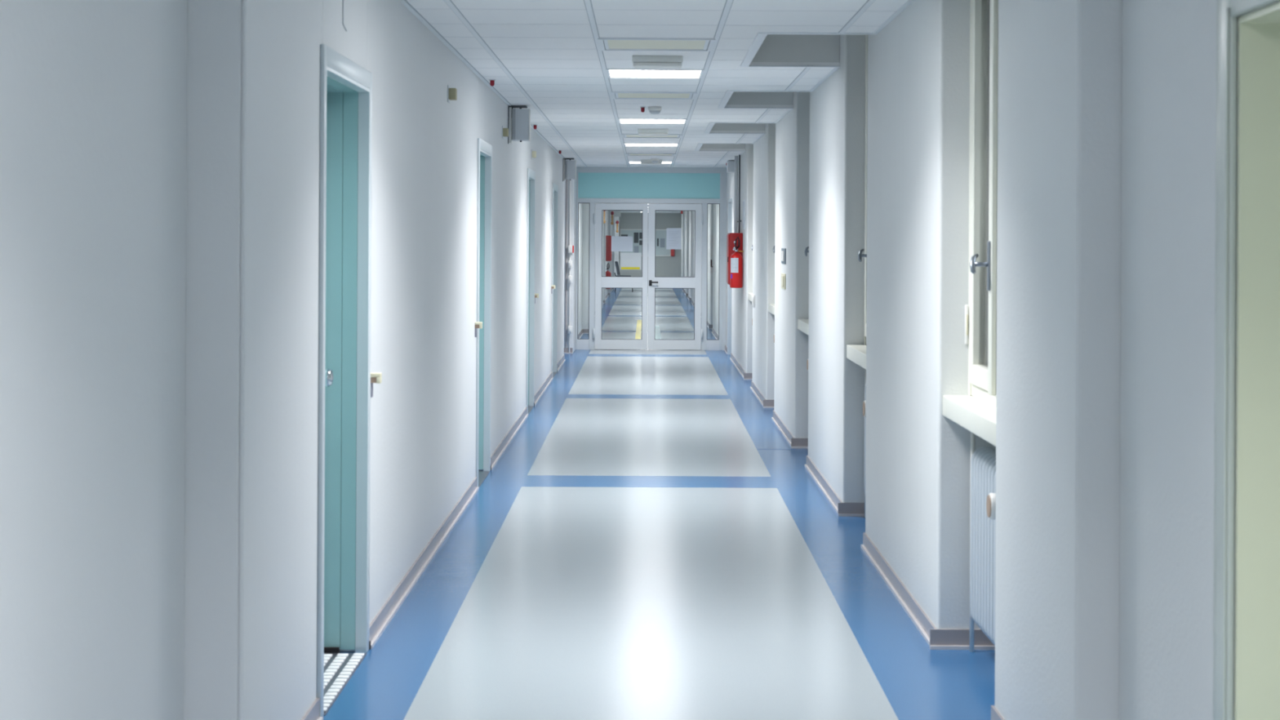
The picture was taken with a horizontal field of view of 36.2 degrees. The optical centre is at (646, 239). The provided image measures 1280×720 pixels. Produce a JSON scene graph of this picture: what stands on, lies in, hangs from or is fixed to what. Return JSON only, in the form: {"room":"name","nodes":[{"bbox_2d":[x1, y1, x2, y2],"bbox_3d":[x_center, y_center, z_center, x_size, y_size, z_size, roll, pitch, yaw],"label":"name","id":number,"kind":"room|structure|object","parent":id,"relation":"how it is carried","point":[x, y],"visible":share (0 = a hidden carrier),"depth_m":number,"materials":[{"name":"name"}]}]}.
{"room":"hospital interior","nodes":[
{"label":"hospital interior","id":0,"kind":"room"},
{"bbox_2d":[0,0,618,719],"bbox_3d":[-1.550,0.027,35.000,1.300,3.050,80.000,0,0,0],"label":"wall","id":1,"kind":"structure","parent":0,"point":[121,120],"depth_m":5.10,"materials":[{"name":"paint"}]},
{"bbox_2d":[238,0,266,719],"bbox_3d":[-1.052,0.267,5.240,0.012,2.575,0.280,0,0,0],"label":"trim","id":2,"kind":"structure","parent":1,"relation":"attached to","point":[254,12],"depth_m":5.21,"materials":[{"name":"paint"}]},
{"bbox_2d":[316,44,372,716],"bbox_3d":[-1.145,0.462,6.881,0.208,2.185,1.113,0,0,0],"label":"door","id":3,"kind":"structure","parent":1,"relation":"in","point":[345,86],"depth_m":7.37,"materials":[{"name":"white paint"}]},
{"bbox_2d":[342,0,346,31],"bbox_3d":[-1.050,-0.867,6.819,0.004,0.278,0.083,0,0,0],"label":"wire","id":4,"kind":"object","parent":1,"relation":"attached to","point":[343,0],"visible":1,"depth_m":6.78,"materials":[{"name":"white plastic"}]},
{"bbox_2d":[370,372,382,397],"bbox_3d":[-1.038,0.558,7.500,0.044,0.094,0.040,0,0,0],"label":"door handle","id":5,"kind":"object","parent":1,"relation":"in","point":[375,377],"depth_m":7.48,"materials":[{"name":"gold metal"}]},
{"bbox_2d":[447,84,457,102],"bbox_3d":[-1.031,-0.770,10.400,0.044,0.090,0.100,0,0,0],"label":"lamp","id":6,"kind":"object","parent":1,"relation":"attached to","point":[451,92],"visible":1,"depth_m":10.36,"materials":[{"name":"white plastic"}]},
{"bbox_2d":[301,288,613,719],"bbox_3d":[-1.458,1.515,34.985,1.100,0.075,79.970,0,0,0],"label":"baseboard","id":7,"kind":"structure","parent":1,"relation":"attached to","point":[384,615],"depth_m":9.57,"materials":[{"name":"grey plastic"}]},
{"bbox_2d":[475,321,482,337],"bbox_3d":[-1.038,0.558,12.100,0.044,0.094,0.040,0,0,0],"label":"door handle","id":8,"kind":"object","parent":1,"relation":"in","point":[477,324],"depth_m":12.08,"materials":[{"name":"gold metal"}]},
{"bbox_2d":[475,137,492,486],"bbox_3d":[-1.145,0.462,12.704,0.208,2.185,1.008,0,0,0],"label":"door","id":9,"kind":"structure","parent":1,"relation":"in","point":[484,193],"depth_m":13.14,"materials":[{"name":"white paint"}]},
{"bbox_2d":[502,125,508,138],"bbox_3d":[-1.031,-0.780,14.300,0.044,0.090,0.100,0,0,0],"label":"lamp","id":10,"kind":"object","parent":1,"relation":"attached to","point":[504,131],"visible":1,"depth_m":14.27,"materials":[{"name":"white plastic"}]},
{"bbox_2d":[507,106,530,143],"bbox_3d":[-0.971,-0.870,14.985,0.163,0.290,0.230,0,0,0],"label":"wall speaker","id":11,"kind":"object","parent":1,"relation":"attached to","point":[518,119],"visible":1,"depth_m":14.90,"materials":[{"name":"white plastic"}]},
{"bbox_2d":[528,108,530,142],"bbox_3d":[-0.892,-0.872,14.980,0.006,0.245,0.166,0,0,0],"label":"grille","id":12,"kind":"object","parent":11,"relation":"attached to","point":[529,108],"depth_m":14.94,"materials":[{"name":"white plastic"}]},
{"bbox_2d":[525,168,535,413],"bbox_3d":[-1.145,0.462,17.804,0.208,2.185,1.008,0,0,0],"label":"door","id":13,"kind":"structure","parent":1,"relation":"in","point":[531,174],"depth_m":18.24,"materials":[{"name":"white paint"}]},
{"bbox_2d":[531,149,536,159],"bbox_3d":[-1.031,-0.775,17.900,0.044,0.090,0.100,0,0,0],"label":"lamp","id":14,"kind":"object","parent":1,"relation":"attached to","point":[533,153],"visible":1,"depth_m":17.86,"materials":[{"name":"white plastic"}]},
{"bbox_2d":[534,293,538,303],"bbox_3d":[-1.038,0.558,18.450,0.044,0.094,0.040,0,0,0],"label":"door handle","id":15,"kind":"object","parent":1,"relation":"in","point":[536,295],"depth_m":18.43,"materials":[{"name":"beige metal"}]},
{"bbox_2d":[551,284,555,293],"bbox_3d":[-1.038,0.558,21.800,0.044,0.094,0.040,0,0,0],"label":"door handle","id":16,"kind":"object","parent":1,"relation":"in","point":[553,286],"depth_m":21.79,"materials":[{"name":"beige metal"}]},
{"bbox_2d":[551,182,558,372],"bbox_3d":[-1.145,0.462,22.469,0.208,2.185,1.078,0,0,0],"label":"door","id":17,"kind":"structure","parent":1,"relation":"in","point":[555,188],"depth_m":22.94,"materials":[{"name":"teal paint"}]},
{"bbox_2d":[565,179,567,347],"bbox_3d":[-1.094,0.227,26.692,0.015,2.495,0.015,0,0,0],"label":"duct","id":18,"kind":"object","parent":1,"relation":"attached to","point":[566,180],"visible":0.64,"depth_m":26.69,"materials":[{"name":"grey"}]},
{"bbox_2d":[562,158,576,181],"bbox_3d":[-0.971,-0.870,24.685,0.163,0.290,0.230,0,0,0],"label":"wall speaker","id":19,"kind":"object","parent":1,"relation":"attached to","point":[569,166],"visible":1,"depth_m":24.60,"materials":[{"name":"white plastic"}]},
{"bbox_2d":[568,180,570,352],"bbox_3d":[-1.046,0.267,26.690,0.018,2.575,0.020,0,0,0],"label":"duct","id":20,"kind":"object","parent":1,"relation":"attached to","point":[570,180],"visible":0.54,"depth_m":26.68,"materials":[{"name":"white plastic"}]},
{"bbox_2d":[568,325,572,333],"bbox_3d":[-1.043,1.230,26.651,0.057,0.100,0.058,0,0,0],"label":"box","id":21,"kind":"object","parent":20,"relation":"attached to","point":[570,327],"visible":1,"depth_m":26.63,"materials":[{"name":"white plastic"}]},
{"bbox_2d":[568,260,572,267],"bbox_3d":[-1.038,0.340,26.651,0.057,0.100,0.058,0,0,0],"label":"switch box","id":22,"kind":"object","parent":20,"relation":"attached to","point":[570,262],"visible":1,"depth_m":26.63,"materials":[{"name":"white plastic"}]},
{"bbox_2d":[568,275,572,283],"bbox_3d":[-1.039,0.545,26.651,0.057,0.100,0.058,0,0,0],"label":"switch box","id":23,"kind":"object","parent":20,"relation":"attached to","point":[570,277],"visible":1,"depth_m":26.63,"materials":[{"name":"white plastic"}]},
{"bbox_2d":[568,245,573,253],"bbox_3d":[-1.028,0.135,26.655,0.075,0.100,0.050,0,0,0],"label":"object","id":24,"kind":"object","parent":20,"relation":"attached to","point":[571,248],"visible":1,"depth_m":26.63,"materials":[{"name":"white plastic"}]},
{"bbox_2d":[603,210,605,223],"bbox_3d":[-0.996,-0.555,45.200,0.117,0.380,0.098,0,0,0],"label":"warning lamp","id":25,"kind":"object","parent":1,"relation":"attached to","point":[604,220],"visible":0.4,"depth_m":45.17,"materials":[{"name":"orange plastic"}]},
{"bbox_2d":[605,235,611,261],"bbox_3d":[-0.980,0.230,50.200,0.157,0.650,0.600,0,0,0],"label":"upper cabinet","id":26,"kind":"object","parent":1,"relation":"attached to","point":[608,238],"visible":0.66,"depth_m":49.91,"materials":[{"name":"red metal"}]},
{"bbox_2d":[605,262,611,288],"bbox_3d":[-0.970,0.907,48.900,0.163,0.655,0.163,0,0,0],"label":"fire extinguisher","id":27,"kind":"object","parent":1,"relation":"attached to","point":[607,273],"visible":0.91,"depth_m":48.84,"materials":[{"name":"red metal"}]},
{"bbox_2d":[610,211,613,224],"bbox_3d":[-0.990,-0.605,55.600,0.127,0.380,0.098,0,0,0],"label":"warning lamp","id":28,"kind":"object","parent":1,"relation":"attached to","point":[611,212],"visible":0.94,"depth_m":55.58,"materials":[{"name":"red plastic"}]},
{"bbox_2d":[612,210,620,216],"bbox_3d":[-0.924,-0.830,60.075,0.257,0.270,0.150,0,0,0],"label":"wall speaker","id":29,"kind":"object","parent":1,"relation":"attached to","point":[616,213],"visible":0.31,"depth_m":60.01,"materials":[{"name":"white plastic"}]},
{"bbox_2d":[614,220,618,232],"bbox_3d":[-0.971,-0.405,62.600,0.167,0.380,0.098,0,0,0],"label":"warning lamp","id":30,"kind":"object","parent":1,"relation":"attached to","point":[617,221],"visible":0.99,"depth_m":62.58,"materials":[{"name":"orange plastic"}]},
{"bbox_2d":[575,168,723,350],"bbox_3d":[0.037,0.287,27.619,2.067,2.546,0.143,0,0,0],"label":"door","id":31,"kind":"structure","parent":1,"relation":"in","point":[604,189],"depth_m":27.63,"materials":[{"name":"silver metal"}]},
{"bbox_2d":[611,236,632,251],"bbox_3d":[-0.347,0.065,27.639,0.303,0.212,0.002,0,0,0],"label":"paper notice","id":32,"kind":"object","parent":31,"relation":"attached to","point":[618,243],"visible":1,"depth_m":27.64,"materials":[{"name":"white paper"}]},
{"bbox_2d":[620,253,641,269],"bbox_3d":[-0.223,0.308,27.639,0.293,0.239,0.004,0,0,0],"label":"paper notice","id":33,"kind":"object","parent":31,"relation":"attached to","point":[628,260],"visible":1,"depth_m":27.64,"materials":[{"name":"white paper"}]},
{"bbox_2d":[666,227,681,248],"bbox_3d":[0.384,-0.008,27.639,0.210,0.299,0.004,0,0,0],"label":"paper notice","id":34,"kind":"object","parent":31,"relation":"attached to","point":[673,235],"visible":1,"depth_m":27.64,"materials":[{"name":"white paper"}]},
{"bbox_2d":[576,166,726,350],"bbox_3d":[0.061,0.273,27.675,2.114,2.575,0.150,0,0,0],"label":"door frame","id":35,"kind":"structure","parent":1,"relation":"attached to","point":[724,211],"depth_m":27.60,"materials":[{"name":"silver metal"}]},
{"bbox_2d":[618,212,681,279],"bbox_3d":[-0.250,0.034,75.100,3.900,3.050,0.200,0,0,0],"label":"wall","id":36,"kind":"structure","parent":0,"point":[665,266],"depth_m":75.01,"materials":[{"name":"grey paint"}]},
{"bbox_2d":[619,229,671,256],"bbox_3d":[-0.051,0.127,74.978,1.940,1.035,0.045,0,0,0],"label":"notice board","id":37,"kind":"object","parent":36,"relation":"attached to","point":[637,234],"visible":0.48,"depth_m":74.97,"materials":[{"name":"white"}]},
{"bbox_2d":[633,232,638,243],"bbox_3d":[-0.400,-0.062,74.968,0.180,0.400,0.004,0,0,0],"label":"print","id":38,"kind":"object","parent":37,"relation":"attached to","point":[635,234],"depth_m":74.97,"materials":[{"name":"grey paper"}]},
{"bbox_2d":[634,245,639,253],"bbox_3d":[-0.392,0.398,74.968,0.180,0.280,0.004,0,0,0],"label":"print","id":39,"kind":"object","parent":37,"relation":"attached to","point":[636,247],"depth_m":74.97,"materials":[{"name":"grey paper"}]},
{"bbox_2d":[639,232,642,239],"bbox_3d":[-0.189,-0.141,74.968,0.180,0.240,0.004,0,0,0],"label":"print","id":40,"kind":"object","parent":37,"relation":"attached to","point":[640,233],"depth_m":74.97,"materials":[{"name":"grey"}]},
{"bbox_2d":[660,238,665,247],"bbox_3d":[0.609,0.138,74.968,0.180,0.350,0.004,0,0,0],"label":"print","id":41,"kind":"object","parent":37,"relation":"attached to","point":[662,240],"depth_m":74.97,"materials":[{"name":"grey paper"}]},
{"bbox_2d":[671,248,675,256],"bbox_3d":[0.998,0.347,74.925,0.148,0.595,0.148,0,0,0],"label":"fire extinguisher","id":42,"kind":"object","parent":36,"relation":"attached to","point":[673,251],"visible":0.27,"depth_m":74.86,"materials":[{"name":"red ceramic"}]},
{"bbox_2d":[399,0,914,213],"bbox_3d":[-0.469,-1.251,35.500,3.450,0.482,81.000,0,0,0],"label":"ceiling","id":43,"kind":"structure","parent":0,"point":[544,56],"depth_m":11.40,"materials":[{"name":"tile"}]},
{"bbox_2d":[488,79,495,85],"bbox_3d":[-0.985,-0.999,12.500,0.044,0.042,0.044,0,0,0],"label":"indicator light","id":44,"kind":"object","parent":43,"relation":"attached to","point":[491,81],"visible":1,"depth_m":12.49,"materials":[{"name":"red plastic"}]},
{"bbox_2d":[640,106,645,112],"bbox_3d":[-0.030,-0.994,15.000,0.044,0.042,0.044,0,0,0],"label":"indicator light","id":45,"kind":"object","parent":43,"relation":"attached to","point":[642,108],"visible":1,"depth_m":14.99,"materials":[{"name":"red plastic"}]},
{"bbox_2d":[627,161,673,163],"bbox_3d":[0.050,-1.026,25.772,0.594,0.036,0.594,0,0,0],"label":"recessed light","id":46,"kind":"object","parent":43,"relation":"in","point":[628,162],"visible":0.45,"depth_m":25.75,"materials":[{"name":"white plastic"}]},
{"bbox_2d":[626,153,675,155],"bbox_3d":[0.050,-1.016,23.372,0.594,0.021,0.594,0,0,0],"label":"ceiling vent","id":47,"kind":"object","parent":43,"relation":"in","point":[627,154],"visible":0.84,"depth_m":23.42,"materials":[{"name":"grey metal"}]},
{"bbox_2d":[630,154,671,155],"bbox_3d":[0.050,-1.014,23.372,0.500,0.005,0.500,0,0,0],"label":"grille","id":48,"kind":"object","parent":47,"relation":"attached to","point":[630,154],"depth_m":23.54,"materials":[{"name":"white metal"}]},
{"bbox_2d":[640,160,662,164],"bbox_3d":[0.060,-0.985,25.030,0.280,0.058,0.160,0,0,0],"label":"emergency light","id":49,"kind":"object","parent":43,"relation":"attached to","point":[642,162],"visible":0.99,"depth_m":24.95,"materials":[{"name":"white plastic"}]},
{"bbox_2d":[623,142,679,146],"bbox_3d":[0.050,-1.026,20.972,0.594,0.036,0.594,0,0,0],"label":"recessed light","id":50,"kind":"object","parent":43,"relation":"in","point":[624,144],"visible":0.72,"depth_m":20.97,"materials":[{"name":"white plastic"}]},
{"bbox_2d":[625,143,677,146],"bbox_3d":[0.050,-1.023,20.972,0.550,0.023,0.550,0,0,0],"label":"diffuser","id":51,"kind":"object","parent":50,"relation":"attached to","point":[626,144],"depth_m":20.99,"materials":[{"name":"white plastic"}]},
{"bbox_2d":[621,133,682,137],"bbox_3d":[0.050,-1.016,19.172,0.594,0.021,0.594,0,0,0],"label":"ceiling vent","id":52,"kind":"object","parent":43,"relation":"in","point":[623,135],"visible":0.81,"depth_m":19.30,"materials":[{"name":"grey metal"}]},
{"bbox_2d":[626,134,677,137],"bbox_3d":[0.050,-1.014,19.172,0.500,0.005,0.500,0,0,0],"label":"grille","id":53,"kind":"object","parent":52,"relation":"attached to","point":[627,135],"depth_m":19.30,"materials":[{"name":"white metal"}]},
{"bbox_2d":[617,118,688,124],"bbox_3d":[0.050,-1.026,16.772,0.594,0.036,0.594,0,0,0],"label":"recessed light","id":54,"kind":"object","parent":43,"relation":"in","point":[620,120],"visible":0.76,"depth_m":16.77,"materials":[{"name":"white plastic"}]},
{"bbox_2d":[620,119,684,123],"bbox_3d":[0.050,-1.023,16.772,0.550,0.023,0.550,0,0,0],"label":"diffuser","id":55,"kind":"object","parent":54,"relation":"attached to","point":[622,121],"depth_m":16.79,"materials":[{"name":"white plastic"}]},
{"bbox_2d":[638,128,668,136],"bbox_3d":[0.060,-0.985,18.080,0.280,0.058,0.160,0,0,0],"label":"emergency light","id":56,"kind":"object","parent":43,"relation":"attached to","point":[642,132],"visible":1,"depth_m":18.00,"materials":[{"name":"white plastic"}]},
{"bbox_2d":[610,91,697,99],"bbox_3d":[0.050,-1.016,13.772,0.594,0.021,0.594,0,0,0],"label":"ceiling vent","id":57,"kind":"object","parent":43,"relation":"in","point":[615,95],"visible":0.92,"depth_m":13.76,"materials":[{"name":"grey metal"}]},
{"bbox_2d":[617,93,689,97],"bbox_3d":[0.050,-1.014,13.772,0.500,0.005,0.500,0,0,0],"label":"grille","id":58,"kind":"object","parent":57,"relation":"attached to","point":[620,95],"depth_m":13.77,"materials":[{"name":"white metal"}]},
{"bbox_2d":[604,68,704,78],"bbox_3d":[0.050,-1.026,11.972,0.594,0.036,0.594,0,0,0],"label":"recessed light","id":59,"kind":"object","parent":43,"relation":"in","point":[611,73],"visible":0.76,"depth_m":11.98,"materials":[{"name":"white plastic"}]},
{"bbox_2d":[608,70,701,77],"bbox_3d":[0.050,-1.023,11.972,0.550,0.023,0.550,0,0,0],"label":"diffuser","id":60,"kind":"object","parent":59,"relation":"attached to","point":[612,73],"depth_m":11.98,"materials":[{"name":"white plastic"}]},
{"bbox_2d":[648,106,662,114],"bbox_3d":[0.063,-0.985,15.000,0.104,0.058,0.104,0,0,0],"label":"smoke detector","id":61,"kind":"object","parent":43,"relation":"attached to","point":[652,109],"visible":1,"depth_m":14.96,"materials":[{"name":"white plastic"}]},
{"bbox_2d":[650,158,659,163],"bbox_3d":[0.105,-0.985,24.600,0.104,0.058,0.104,0,0,0],"label":"smoke detector","id":62,"kind":"object","parent":43,"relation":"attached to","point":[653,160],"visible":1,"depth_m":24.56,"materials":[{"name":"white plastic"}]},
{"bbox_2d":[597,37,715,51],"bbox_3d":[0.050,-1.016,10.172,0.594,0.021,0.594,0,0,0],"label":"ceiling vent","id":63,"kind":"object","parent":43,"relation":"in","point":[605,43],"visible":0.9,"depth_m":10.17,"materials":[{"name":"white metal"}]},
{"bbox_2d":[607,40,705,48],"bbox_3d":[0.050,-1.014,10.172,0.500,0.005,0.500,0,0,0],"label":"grille","id":64,"kind":"object","parent":63,"relation":"attached to","point":[611,44],"depth_m":10.17,"materials":[{"name":"white metal"}]},
{"bbox_2d":[631,55,683,68],"bbox_3d":[0.060,-0.985,10.900,0.280,0.058,0.160,0,0,0],"label":"emergency light","id":65,"kind":"object","parent":43,"relation":"attached to","point":[638,61],"visible":1,"depth_m":10.82,"materials":[{"name":"white plastic"}]},
{"bbox_2d":[323,280,995,719],"bbox_3d":[-0.258,1.583,35.500,3.900,0.051,81.000,0,0,0],"label":"floor","id":66,"kind":"structure","parent":0,"point":[638,548],"depth_m":8.81,"materials":[{"name":"white plastic"}]},
{"bbox_2d":[323,653,366,715],"bbox_3d":[-1.132,1.548,6.870,0.166,0.012,0.951,0,0,0],"label":"floor grate","id":67,"kind":"object","parent":66,"relation":"on","point":[339,668],"visible":0.42,"depth_m":7.00,"materials":[{"name":"grey metal"}]},
{"bbox_2d":[478,471,489,486],"bbox_3d":[-1.132,1.552,12.693,0.166,0.004,0.846,0,0,0],"label":"plate","id":68,"kind":"object","parent":66,"relation":"on","point":[482,475],"visible":0.36,"depth_m":12.82,"materials":[{"name":"grey metal"}]},
{"bbox_2d":[528,406,533,414],"bbox_3d":[-1.132,1.552,17.793,0.166,0.004,0.846,0,0,0],"label":"plate","id":69,"kind":"object","parent":66,"relation":"on","point":[530,408],"visible":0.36,"depth_m":17.91,"materials":[{"name":"grey metal"}]},
{"bbox_2d":[614,261,633,292],"bbox_3d":[-0.680,1.107,58.200,0.560,0.901,0.440,0,0,0],"label":"chair","id":70,"kind":"object","parent":66,"relation":"on","point":[615,262],"visible":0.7,"depth_m":57.99,"materials":[{"name":"grey metal"}]},
{"bbox_2d":[635,320,641,338],"bbox_3d":[-0.137,1.558,33.050,0.087,0.003,9.700,0,0,0],"label":"floor marking","id":71,"kind":"object","parent":66,"relation":"on","point":[638,329],"depth_m":33.72,"materials":[{"name":"yellow"}]},
{"bbox_2d":[654,325,661,339],"bbox_3d":[0.179,1.560,31.750,0.095,0.003,7.100,0,0,0],"label":"floor marking","id":72,"kind":"object","parent":66,"relation":"on","point":[657,332],"depth_m":32.72,"materials":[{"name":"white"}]},
{"bbox_2d":[864,368,866,517],"bbox_3d":[1.237,1.120,11.045,0.018,0.892,0.018,0,0,0],"label":"pipe","id":73,"kind":"object","parent":66,"relation":"on","point":[865,369],"visible":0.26,"depth_m":11.04,"materials":[{"name":"white plastic"}]},
{"bbox_2d":[969,431,975,652],"bbox_3d":[1.237,1.120,7.445,0.018,0.892,0.018,0,0,0],"label":"pipe","id":74,"kind":"object","parent":66,"relation":"on","point":[972,435],"visible":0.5,"depth_m":7.44,"materials":[{"name":"grey metal"}]},
{"bbox_2d":[681,0,1279,719],"bbox_3d":[1.359,0.042,35.000,0.481,3.050,80.000,0,0,0],"label":"wall","id":75,"kind":"structure","parent":0,"point":[1107,108],"depth_m":5.66,"materials":[{"name":"paint"}]},
{"bbox_2d":[727,197,732,354],"bbox_3d":[1.195,0.511,26.200,0.182,2.110,1.000,0,0,0],"label":"door","id":76,"kind":"structure","parent":75,"relation":"in","point":[730,200],"depth_m":26.64,"materials":[{"name":"white paint"}]},
{"bbox_2d":[726,160,734,172],"bbox_3d":[1.074,-0.927,25.000,0.099,0.145,0.200,0,0,0],"label":"junction box","id":77,"kind":"object","parent":75,"relation":"attached to","point":[730,164],"visible":0.86,"depth_m":24.90,"materials":[{"name":"white plastic"}]},
{"bbox_2d":[726,232,742,284],"bbox_3d":[1.031,0.230,23.080,0.174,0.610,0.560,0,0,0],"label":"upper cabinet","id":78,"kind":"object","parent":75,"relation":"attached to","point":[731,237],"visible":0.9,"depth_m":22.80,"materials":[{"name":"red metal"}]},
{"bbox_2d":[733,155,737,232],"bbox_3d":[1.083,-0.532,23.720,0.044,0.955,0.044,0,0,0],"label":"riser pipe","id":79,"kind":"object","parent":75,"relation":"attached to","point":[735,202],"visible":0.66,"depth_m":23.70,"materials":[{"name":"white plastic"}]},
{"bbox_2d":[729,236,743,288],"bbox_3d":[1.034,0.262,22.599,0.150,0.595,0.147,0,0,-32],"label":"fire extinguisher","id":80,"kind":"object","parent":75,"relation":"attached to","point":[735,260],"visible":1,"depth_m":22.54,"materials":[{"name":"red metal"}]},
{"bbox_2d":[738,154,740,232],"bbox_3d":[1.103,-0.537,23.300,0.020,0.945,0.020,0,0,0],"label":"riser pipe","id":81,"kind":"object","parent":75,"relation":"attached to","point":[739,154],"visible":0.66,"depth_m":23.29,"materials":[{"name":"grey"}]},
{"bbox_2d":[742,199,745,229],"bbox_3d":[1.114,-0.284,22.410,0.014,0.340,0.420,0,0,0],"label":"wall sign","id":82,"kind":"object","parent":75,"relation":"attached to","point":[744,200],"visible":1,"depth_m":22.27,"materials":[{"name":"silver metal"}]},
{"bbox_2d":[748,293,752,301],"bbox_3d":[1.249,0.635,21.250,0.235,0.078,1.200,0,0,0],"label":"window sill","id":83,"kind":"structure","parent":75,"relation":"attached to","point":[749,294],"depth_m":21.51,"materials":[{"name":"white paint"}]},
{"bbox_2d":[751,293,755,306],"bbox_3d":[1.109,0.631,20.221,0.014,0.124,0.474,0,0,0],"label":"wall socket","id":84,"kind":"object","parent":75,"relation":"attached to","point":[753,295],"visible":1,"depth_m":20.22,"materials":[{"name":"white plastic"}]},
{"bbox_2d":[768,303,774,315],"bbox_3d":[1.249,0.635,17.660,0.235,0.078,1.120,0,0,0],"label":"window sill","id":85,"kind":"structure","parent":75,"relation":"attached to","point":[771,306],"depth_m":17.82,"materials":[{"name":"white paint"}]},
{"bbox_2d":[781,248,786,263],"bbox_3d":[1.111,0.135,15.802,0.014,0.122,0.479,0,0,0],"label":"light switch","id":86,"kind":"object","parent":75,"relation":"attached to","point":[783,250],"visible":1,"depth_m":15.80,"materials":[{"name":"white plastic"}]},
{"bbox_2d":[781,273,786,289],"bbox_3d":[1.110,0.339,15.786,0.014,0.123,0.479,0,0,0],"label":"light switch","id":87,"kind":"object","parent":75,"relation":"attached to","point":[783,275],"visible":1,"depth_m":15.74,"materials":[{"name":"beige plastic"}]},
{"bbox_2d":[797,319,808,334],"bbox_3d":[1.249,0.635,14.110,0.235,0.078,1.180,0,0,0],"label":"window sill","id":88,"kind":"structure","parent":75,"relation":"attached to","point":[802,324],"depth_m":14.20,"materials":[{"name":"white paint"}]},
{"bbox_2d":[804,246,808,256],"bbox_3d":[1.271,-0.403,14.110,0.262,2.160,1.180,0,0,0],"label":"handle","id":89,"kind":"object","parent":75,"relation":"in","point":[806,251],"depth_m":14.12,"materials":[{"name":"white paint"}]},
{"bbox_2d":[682,288,1004,719],"bbox_3d":[1.227,1.529,29.000,0.287,0.075,68.000,0,0,0],"label":"baseboard","id":90,"kind":"structure","parent":75,"relation":"attached to","point":[936,638],"depth_m":9.04,"materials":[{"name":"grey plastic"}]},
{"bbox_2d":[846,344,866,368],"bbox_3d":[1.249,0.635,10.535,0.235,0.078,1.130,0,0,0],"label":"window sill","id":91,"kind":"structure","parent":75,"relation":"attached to","point":[856,353],"depth_m":10.64,"materials":[{"name":"white paint"}]},
{"bbox_2d":[857,35,867,345],"bbox_3d":[1.271,-0.403,10.535,0.262,2.160,1.130,0,0,0],"label":"window","id":92,"kind":"structure","parent":75,"relation":"in","point":[860,255],"depth_m":10.99,"materials":[{"name":"white paint"}]},
{"bbox_2d":[862,384,866,493],"bbox_3d":[1.264,1.174,10.550,0.226,0.785,0.948,0,0,5],"label":"radiator","id":93,"kind":"object","parent":75,"relation":"attached to","point":[864,401],"visible":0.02,"depth_m":10.94,"materials":[{"name":"white metal"}]},
{"bbox_2d":[964,305,968,344],"bbox_3d":[1.223,0.326,7.489,0.012,0.150,0.022,0,0,0],"label":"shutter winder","id":94,"kind":"object","parent":75,"relation":"attached to","point":[966,306],"visible":1,"depth_m":7.49,"materials":[{"name":"white plastic"}]},
{"bbox_2d":[942,395,995,446],"bbox_3d":[1.249,0.635,6.885,0.235,0.078,1.230,0,0,0],"label":"window sill","id":95,"kind":"structure","parent":75,"relation":"attached to","point":[977,416],"depth_m":6.93,"materials":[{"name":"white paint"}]},
{"bbox_2d":[969,446,995,645],"bbox_3d":[1.264,1.174,6.901,0.225,0.785,1.047,0,0,4],"label":"radiator","id":96,"kind":"object","parent":75,"relation":"attached to","point":[983,460],"visible":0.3,"depth_m":7.12,"materials":[{"name":"white metal"}]},
{"bbox_2d":[968,0,998,407],"bbox_3d":[1.271,-0.403,6.885,0.262,2.160,1.230,0,0,0],"label":"window","id":97,"kind":"structure","parent":75,"relation":"in","point":[984,14],"depth_m":7.32,"materials":[{"name":"white paint"}]},
{"bbox_2d":[1213,0,1279,719],"bbox_3d":[1.351,0.502,3.595,0.292,2.130,1.190,0,0,0],"label":"door","id":98,"kind":"structure","parent":75,"relation":"in","point":[1257,541],"depth_m":4.08,"materials":[{"name":"grey paint"}]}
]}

